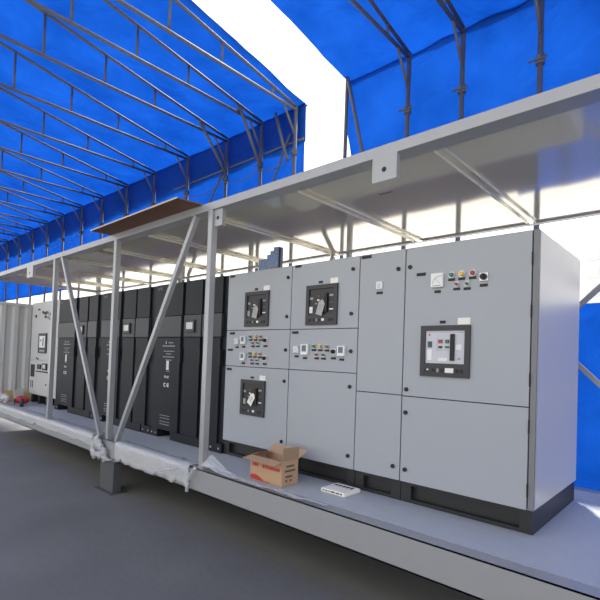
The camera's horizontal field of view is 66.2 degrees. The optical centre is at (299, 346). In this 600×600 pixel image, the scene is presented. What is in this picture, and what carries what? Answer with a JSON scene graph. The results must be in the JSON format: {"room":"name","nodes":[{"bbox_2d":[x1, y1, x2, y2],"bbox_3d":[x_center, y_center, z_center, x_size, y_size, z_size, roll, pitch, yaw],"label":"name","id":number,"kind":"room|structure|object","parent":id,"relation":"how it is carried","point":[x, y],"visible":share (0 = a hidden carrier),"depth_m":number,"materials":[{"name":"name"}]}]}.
{"room":"industrial assembly tent","nodes":[
{"label":"industrial assembly tent","id":0,"kind":"room"},
{"bbox_2d":[0,0,307,244],"bbox_3d":[-14.355,-6.757,16.487,28.981,1.450,11.521,1,-2,42],"label":"ceiling","id":1,"kind":"structure","parent":0,"point":[20,21],"depth_m":11.47,"materials":[{"name":"blue fabric"}]},
{"bbox_2d":[0,417,478,599],"bbox_3d":[-9.034,2.026,10.560,70.000,0.200,13.100,1,-2,42],"label":"floor","id":2,"kind":"structure","parent":0,"point":[62,537],"depth_m":4.71,"materials":[{"name":"concrete"}]},
{"bbox_2d":[0,238,8,301],"bbox_3d":[-20.223,-2.848,21.550,0.280,9.291,11.400,1,-2,42],"label":"frame","id":3,"kind":"object","parent":2,"relation":"on","point":[5,241],"visible":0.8,"depth_m":25.67,"materials":[{"name":"grey metal"}]},
{"bbox_2d":[0,228,21,302],"bbox_3d":[-18.674,-2.828,20.132,0.280,9.291,11.400,1,-2,42],"label":"frame","id":4,"kind":"object","parent":2,"relation":"on","point":[11,235],"visible":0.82,"depth_m":24.21,"materials":[{"name":"grey metal"}]},
{"bbox_2d":[0,216,34,303],"bbox_3d":[-17.199,-2.809,18.782,0.280,9.291,11.400,1,-2,42],"label":"frame","id":5,"kind":"object","parent":2,"relation":"on","point":[16,223],"visible":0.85,"depth_m":22.85,"materials":[{"name":"grey metal"}]},
{"bbox_2d":[0,203,48,301],"bbox_3d":[-15.754,-2.791,17.458,0.280,9.291,11.400,1,-2,42],"label":"frame","id":6,"kind":"object","parent":2,"relation":"on","point":[46,245],"visible":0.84,"depth_m":21.42,"materials":[{"name":"grey metal"}]},
{"bbox_2d":[0,188,64,298],"bbox_3d":[-14.337,-2.773,16.162,0.280,9.291,11.400,1,-2,42],"label":"frame","id":7,"kind":"object","parent":2,"relation":"on","point":[62,239],"visible":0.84,"depth_m":19.86,"materials":[{"name":"grey metal"}]},
{"bbox_2d":[0,171,83,297],"bbox_3d":[-12.892,-2.754,14.838,0.280,9.291,11.400,1,-2,42],"label":"frame","id":8,"kind":"object","parent":2,"relation":"on","point":[22,191],"visible":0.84,"depth_m":18.30,"materials":[{"name":"grey metal"}]},
{"bbox_2d":[0,149,103,238],"bbox_3d":[-11.505,-2.737,13.569,0.280,9.291,11.400,1,-2,42],"label":"frame","id":9,"kind":"object","parent":2,"relation":"on","point":[1,150],"visible":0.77,"depth_m":16.52,"materials":[{"name":"grey metal"}]},
{"bbox_2d":[0,122,128,290],"bbox_3d":[-10.060,-2.718,12.245,0.280,9.291,11.400,1,-2,42],"label":"frame","id":10,"kind":"object","parent":2,"relation":"on","point":[9,126],"visible":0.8,"depth_m":14.93,"materials":[{"name":"grey metal"}]},
{"bbox_2d":[0,87,156,286],"bbox_3d":[-8.681,-2.700,10.982,0.280,9.291,11.400,1,-2,42],"label":"frame","id":11,"kind":"object","parent":2,"relation":"on","point":[153,189],"visible":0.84,"depth_m":13.48,"materials":[{"name":"grey metal"}]},
{"bbox_2d":[0,41,189,281],"bbox_3d":[-7.272,-2.682,9.693,0.280,9.291,11.400,1,-2,42],"label":"frame","id":12,"kind":"object","parent":2,"relation":"on","point":[186,192],"visible":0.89,"depth_m":11.75,"materials":[{"name":"grey metal"}]},
{"bbox_2d":[93,459,126,495],"bbox_3d":[-2.676,1.819,6.586,0.540,0.468,0.300,1,-2,42],"label":"support stand","id":13,"kind":"object","parent":2,"relation":"on","point":[110,471],"visible":0.64,"depth_m":6.46,"materials":[{"name":"grey metal"}]},
{"bbox_2d":[0,73,599,599],"bbox_3d":[-1.873,0.036,7.601,12.720,3.198,2.638,1,-2,42],"label":"frame","id":14,"kind":"object","parent":13,"relation":"on","point":[533,160],"visible":0.8,"depth_m":4.45,"materials":[{"name":"grey metal"}]},
{"bbox_2d":[0,390,29,401],"bbox_3d":[-6.825,1.164,10.963,0.417,0.260,0.600,1,-2,42],"label":"carton","id":15,"kind":"object","parent":14,"relation":"on","point":[10,392],"visible":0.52,"depth_m":10.76,"materials":[{"name":"brown cardboard"}]},
{"bbox_2d":[13,388,23,402],"bbox_3d":[-6.455,1.136,10.573,0.054,0.320,0.346,2,-1,0],"label":"paper sheet","id":16,"kind":"object","parent":14,"relation":"on","point":[18,392],"visible":0.64,"depth_m":10.56,"materials":[{"name":"white paper"}]},
{"bbox_2d":[14,395,29,403],"bbox_3d":[-6.123,1.184,10.143,0.454,0.185,0.290,1,-2,42],"label":"bag","id":17,"kind":"object","parent":14,"relation":"on","point":[17,399],"visible":0.87,"depth_m":10.04,"materials":[{"name":"red"}]},
{"bbox_2d":[20,399,23,406],"bbox_3d":[-5.941,1.212,9.839,0.070,0.170,0.068,1,-2,42],"label":"can","id":18,"kind":"object","parent":14,"relation":"on","point":[21,400],"visible":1,"depth_m":9.81,"materials":[{"name":"grey metal"}]},
{"bbox_2d":[29,299,63,405],"bbox_3d":[-5.358,0.179,10.739,1.645,2.322,1.234,1,-2,42],"label":"tall cabinet","id":19,"kind":"object","parent":14,"relation":"on","point":[41,319],"visible":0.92,"depth_m":10.38,"materials":[{"name":"grey metal"}]},
{"bbox_2d":[0,401,103,445],"bbox_3d":[-5.146,1.377,8.858,5.820,0.204,0.240,1,-2,42],"label":"plastic film","id":20,"kind":"object","parent":14,"relation":"attached to","point":[73,431],"visible":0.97,"depth_m":7.98,"materials":[{"name":"white plastic"}]},
{"bbox_2d":[0,393,10,401],"bbox_3d":[-6.607,1.113,10.171,1.118,0.189,0.181,1,-2,42],"label":"plastic bag","id":21,"kind":"object","parent":20,"relation":"on","point":[3,396],"visible":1,"depth_m":9.89,"materials":[{"name":"white plastic"}]},
{"bbox_2d":[54,294,103,418],"bbox_3d":[-3.957,0.210,9.515,2.039,2.298,1.347,1,-2,42],"label":"tall cabinet","id":22,"kind":"object","parent":14,"relation":"on","point":[72,394],"visible":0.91,"depth_m":8.98,"materials":[{"name":"black metal"}]},
{"bbox_2d":[89,434,112,461],"bbox_3d":[-2.829,1.452,6.523,0.609,0.373,0.099,1,-2,42],"label":"film","id":23,"kind":"object","parent":14,"relation":"hanging from","point":[96,443],"visible":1,"depth_m":6.52,"materials":[{"name":"white plastic"}]},
{"bbox_2d":[98,286,156,433],"bbox_3d":[-2.517,0.228,8.196,1.844,2.298,1.347,1,-2,42],"label":"tall cabinet","id":24,"kind":"object","parent":14,"relation":"on","point":[137,308],"visible":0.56,"depth_m":7.59,"materials":[{"name":"black metal"}]},
{"bbox_2d":[90,197,203,234],"bbox_3d":[-1.832,-1.609,6.060,2.330,0.018,0.888,1,-2,42],"label":"plywood sheet","id":25,"kind":"object","parent":14,"relation":"on","point":[175,205],"visible":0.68,"depth_m":5.69,"materials":[{"name":"beige wood"}]},
{"bbox_2d":[114,441,197,486],"bbox_3d":[-1.840,1.452,5.791,1.760,0.274,0.183,1,-2,42],"label":"plastic film","id":26,"kind":"object","parent":14,"relation":"on","point":[147,459],"visible":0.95,"depth_m":5.70,"materials":[{"name":"white plastic"}]},
{"bbox_2d":[154,467,188,471],"bbox_3d":[-1.477,1.411,5.254,0.704,0.161,0.030,1,-2,42],"label":"strand","id":27,"kind":"object","parent":14,"relation":"attached to","point":[181,468],"visible":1,"depth_m":5.22,"materials":[{"name":"white plastic"}]},
{"bbox_2d":[150,276,228,453],"bbox_3d":[-1.185,0.245,6.977,1.746,2.298,1.347,1,-2,42],"label":"tall cabinet","id":28,"kind":"object","parent":14,"relation":"on","point":[178,360],"visible":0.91,"depth_m":6.47,"materials":[{"name":"black metal"}]},
{"bbox_2d":[185,466,196,491],"bbox_3d":[-1.200,1.458,5.051,0.160,0.301,0.050,1,-2,35],"label":"strand","id":29,"kind":"object","parent":14,"relation":"hanging from","point":[193,469],"visible":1,"depth_m":5.05,"materials":[{"name":"white plastic"}]},
{"bbox_2d":[223,266,292,459],"bbox_3d":[-0.097,0.261,6.025,1.126,2.297,1.402,1,-2,42],"label":"tall cabinet","id":30,"kind":"object","parent":14,"relation":"on","point":[258,348],"visible":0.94,"depth_m":5.50,"materials":[{"name":"grey metal"}]},
{"bbox_2d":[247,390,254,405],"bbox_3d":[-0.588,0.619,5.508,0.138,0.204,0.008,1,-2,42],"label":"tag","id":31,"kind":"object","parent":30,"relation":"hanging from","point":[251,397],"visible":1,"depth_m":5.50,"materials":[{"name":"white paper"}]},
{"bbox_2d":[252,304,257,317],"bbox_3d":[-0.540,-0.432,5.525,0.112,0.206,0.008,1,-2,42],"label":"tag","id":32,"kind":"object","parent":30,"relation":"hanging from","point":[255,309],"visible":1,"depth_m":5.52,"materials":[{"name":"grey paper"}]},
{"bbox_2d":[258,247,282,270],"bbox_3d":[-0.378,-1.076,5.922,0.372,0.347,0.085,1,-2,42],"label":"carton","id":33,"kind":"object","parent":30,"relation":"on","point":[275,259],"visible":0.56,"depth_m":5.83,"materials":[{"name":"blue"}]},
{"bbox_2d":[201,454,328,505],"bbox_3d":[-0.399,1.271,4.463,1.701,0.158,0.136,1,-2,42],"label":"plastic film","id":34,"kind":"object","parent":14,"relation":"on","point":[211,462],"visible":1,"depth_m":4.71,"materials":[{"name":"white"}]},
{"bbox_2d":[243,443,306,487],"bbox_3d":[-0.255,1.184,4.690,0.495,0.375,0.445,1,-2,42],"label":"cardboard box","id":35,"kind":"object","parent":14,"relation":"on","point":[277,466],"visible":1,"depth_m":4.59,"materials":[{"name":"beige cardboard"}]},
{"bbox_2d":[250,461,279,482],"bbox_3d":[-0.354,1.275,4.614,0.423,0.173,0.002,1,-2,42],"label":"print","id":36,"kind":"object","parent":35,"relation":"attached to","point":[259,471],"depth_m":4.61,"materials":[{"name":"red"}]},
{"bbox_2d":[285,464,294,481],"bbox_3d":[-0.098,1.253,4.539,0.001,0.160,0.150,1,-2,42],"label":"print","id":37,"kind":"object","parent":35,"relation":"attached to","point":[289,468],"depth_m":4.54,"materials":[{"name":"brown"}]},
{"bbox_2d":[286,256,360,486],"bbox_3d":[0.661,0.271,5.331,0.922,2.297,1.402,1,-2,42],"label":"tall cabinet","id":38,"kind":"object","parent":14,"relation":"on","point":[321,418],"visible":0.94,"depth_m":4.80,"materials":[{"name":"grey metal"}]},
{"bbox_2d":[315,295,324,315],"bbox_3d":[0.212,-0.425,4.837,0.123,0.220,0.008,1,-2,42],"label":"tag","id":39,"kind":"object","parent":38,"relation":"hanging from","point":[321,303],"visible":1,"depth_m":4.83,"materials":[{"name":"grey paper"}]},
{"bbox_2d":[330,349,335,354],"bbox_3d":[0.335,0.057,4.718,0.064,0.064,0.042,1,-2,42],"label":"switch","id":40,"kind":"object","parent":38,"relation":"attached to","point":[332,351],"depth_m":4.71,"materials":[{"name":"black plastic"}]},
{"bbox_2d":[321,483,359,497],"bbox_3d":[0.387,1.369,4.386,0.280,0.036,0.251,1,-2,42],"label":"power strip","id":41,"kind":"object","parent":14,"relation":"on","point":[338,489],"visible":1,"depth_m":4.34,"materials":[{"name":"white plastic"}]},
{"bbox_2d":[322,484,354,495],"bbox_3d":[0.370,1.362,4.375,0.230,0.024,0.211,1,-2,42],"label":"print","id":42,"kind":"object","parent":41,"relation":"on","point":[336,489],"depth_m":4.35,"materials":[{"name":"black"}]},
{"bbox_2d":[354,249,406,499],"bbox_3d":[1.196,0.278,4.854,0.504,2.297,1.382,1,-2,42],"label":"tall cabinet","id":43,"kind":"object","parent":14,"relation":"on","point":[377,457],"visible":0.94,"depth_m":4.35,"materials":[{"name":"grey metal"}]},
{"bbox_2d":[400,229,579,534],"bbox_3d":[1.792,0.285,4.295,1.120,2.297,1.402,1,-2,42],"label":"tall cabinet","id":44,"kind":"object","parent":14,"relation":"on","point":[490,394],"visible":1,"depth_m":3.77,"materials":[{"name":"grey metal"}]},
{"bbox_2d":[433,332,463,359],"bbox_3d":[1.231,-0.001,3.917,0.334,0.231,0.001,1,-2,42],"label":"print","id":45,"kind":"object","parent":44,"relation":"attached to","point":[446,345],"depth_m":3.89,"materials":[{"name":"grey"}]},
{"bbox_2d":[449,272,454,277],"bbox_3d":[1.281,-0.604,3.899,0.052,0.052,0.030,1,-2,42],"label":"lamp","id":46,"kind":"object","parent":44,"relation":"attached to","point":[451,274],"depth_m":3.89,"materials":[{"name":"teal plastic"}]},
{"bbox_2d":[458,270,464,276],"bbox_3d":[1.345,-0.603,3.840,0.056,0.056,0.030,1,-2,42],"label":"lamp","id":47,"kind":"object","parent":44,"relation":"attached to","point":[461,273],"depth_m":3.84,"materials":[{"name":"yellow plastic"}]},
{"bbox_2d":[469,269,475,275],"bbox_3d":[1.414,-0.602,3.777,0.056,0.056,0.030,1,-2,42],"label":"lamp","id":48,"kind":"object","parent":44,"relation":"attached to","point":[472,272],"depth_m":3.77,"materials":[{"name":"red plastic"}]},
{"bbox_2d":[479,272,488,280],"bbox_3d":[1.476,-0.561,3.710,0.072,0.072,0.042,1,-2,42],"label":"switch","id":49,"kind":"object","parent":44,"relation":"attached to","point":[483,276],"depth_m":3.70,"materials":[{"name":"black plastic"}]},
{"bbox_2d":[0,0,228,275],"bbox_3d":[-5.900,-2.665,8.437,0.280,9.291,11.400,1,-2,42],"label":"frame","id":50,"kind":"object","parent":2,"relation":"on","point":[225,176],"visible":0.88,"depth_m":10.33,"materials":[{"name":"grey metal"}]},
{"bbox_2d":[198,119,226,173],"bbox_3d":[-2.311,-5.272,12.173,0.080,1.149,0.988,1,-2,42],"label":"pipe","id":51,"kind":"object","parent":50,"relation":"attached to","point":[199,120],"visible":1,"depth_m":12.14,"materials":[{"name":"grey metal"}]},
{"bbox_2d":[25,0,263,270],"bbox_3d":[-4.868,-2.652,7.491,0.280,9.291,11.400,1,-2,42],"label":"frame","id":52,"kind":"object","parent":2,"relation":"on","point":[261,124],"visible":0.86,"depth_m":9.65,"materials":[{"name":"grey metal"}]},
{"bbox_2d":[238,107,261,166],"bbox_3d":[-1.216,-5.105,11.298,0.080,1.240,0.795,1,-2,42],"label":"pipe","id":53,"kind":"object","parent":52,"relation":"attached to","point":[240,108],"visible":1,"depth_m":11.26,"materials":[{"name":"grey metal"}]},
{"bbox_2d":[115,0,297,265],"bbox_3d":[-3.997,-2.640,6.695,0.280,9.291,11.400,1,-2,42],"label":"frame","id":54,"kind":"object","parent":2,"relation":"on","point":[294,107],"visible":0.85,"depth_m":9.38,"materials":[{"name":"grey metal"}]},
{"bbox_2d":[2,157,292,265],"bbox_3d":[-9.771,-4.492,19.584,26.004,0.139,0.022,1,-2,42],"label":"rope","id":55,"kind":"object","parent":54,"relation":"attached to","point":[291,157],"visible":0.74,"depth_m":12.88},
{"bbox_2d":[274,112,288,160],"bbox_3d":[-0.448,-5.010,10.990,0.522,1.276,0.080,1,-2,42],"label":"pipe","id":56,"kind":"object","parent":54,"relation":"attached to","point":[275,113],"visible":1,"depth_m":10.95,"materials":[{"name":"grey metal"}]},
{"bbox_2d":[340,77,348,257],"bbox_3d":[0.878,-1.755,9.781,0.080,8.020,0.076,1,-2,42],"label":"pipe","id":57,"kind":"object","parent":2,"relation":"on","point":[346,86],"visible":0.34,"depth_m":9.83,"materials":[{"name":"grey metal"}]},
{"bbox_2d":[346,79,363,152],"bbox_3d":[1.234,-4.311,9.534,0.764,2.719,0.080,1,-2,42],"label":"pipe","id":58,"kind":"object","parent":57,"relation":"attached to","point":[347,80],"visible":0.66,"depth_m":9.60,"materials":[{"name":"grey metal"}]},
{"bbox_2d":[349,0,411,248],"bbox_3d":[-1.800,-2.612,4.682,0.280,9.291,11.400,1,-2,42],"label":"frame","id":59,"kind":"object","parent":2,"relation":"on","point":[404,50],"visible":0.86,"depth_m":8.62,"materials":[{"name":"grey metal"}]},
{"bbox_2d":[435,0,467,240],"bbox_3d":[-1.010,-2.602,3.960,0.280,9.291,11.400,1,-2,42],"label":"frame","id":60,"kind":"object","parent":2,"relation":"on","point":[457,23],"visible":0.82,"depth_m":8.06,"materials":[{"name":"grey metal"}]},
{"bbox_2d":[528,0,547,229],"bbox_3d":[-0.074,-2.590,3.102,0.280,9.291,11.400,1,-2,42],"label":"frame","id":61,"kind":"object","parent":2,"relation":"on","point":[539,61],"visible":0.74,"depth_m":7.23,"materials":[{"name":"grey metal"}]},
{"bbox_2d":[0,0,599,301],"bbox_3d":[-4.137,-4.095,14.711,46.501,3.425,0.144,1,-2,42],"label":"wall","id":62,"kind":"structure","parent":0,"point":[500,47],"depth_m":8.96,"materials":[{"name":"blue fabric"}]},
{"bbox_2d":[173,137,303,190],"bbox_3d":[-1.944,-4.897,12.653,5.500,0.050,0.052,1,-2,42],"label":"pipe","id":63,"kind":"object","parent":62,"relation":"attached to","point":[300,139],"visible":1,"depth_m":12.35,"materials":[{"name":"grey metal"}]},
{"bbox_2d":[208,170,223,202],"bbox_3d":[-2.442,-4.305,12.991,0.959,1.230,0.052,1,-2,42],"label":"pipe","id":64,"kind":"object","parent":63,"relation":"attached to","point":[220,177],"visible":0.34,"depth_m":12.89,"materials":[{"name":"grey metal"}]},
{"bbox_2d":[272,134,290,181],"bbox_3d":[-0.528,-4.381,11.244,0.744,1.422,0.052,1,-2,42],"label":"pipe","id":65,"kind":"object","parent":63,"relation":"attached to","point":[288,137],"visible":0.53,"depth_m":11.18,"materials":[{"name":"grey metal"}]},
{"bbox_2d":[305,106,305,141],"bbox_3d":[-10.525,-5.394,20.718,28.940,0.956,0.087,1,-2,42],"label":"trim","id":66,"kind":"structure","parent":62,"relation":"attached to","point":[305,106],"depth_m":10.94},
{"bbox_2d":[271,0,528,80],"bbox_3d":[3.261,-6.541,0.359,16.251,1.448,11.521,1,-2,42],"label":"ceiling","id":67,"kind":"structure","parent":0,"point":[337,29],"depth_m":8.46,"materials":[{"name":"blue fabric"}]},
{"bbox_2d":[574,303,599,490],"bbox_3d":[7.568,0.900,2.316,12.401,2.800,0.086,1,-2,42],"label":"wall","id":68,"kind":"structure","parent":0,"point":[588,402],"depth_m":5.87,"materials":[{"name":"blue fabric"}]},
{"bbox_3d":[-0.346,2.273,5.243,300.000,0.260,180.000,1,-2,42],"label":"floor","id":69,"kind":"structure","parent":0,"visible":0},
{"bbox_2d":[556,235,599,302],"bbox_3d":[19.802,-1.635,33.117,20.000,10.360,8.060,1,-2,42],"label":"wall","id":70,"kind":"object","parent":69,"relation":"on","point":[585,249],"visible":0.06,"depth_m":29.28,"materials":[{"name":"white"}]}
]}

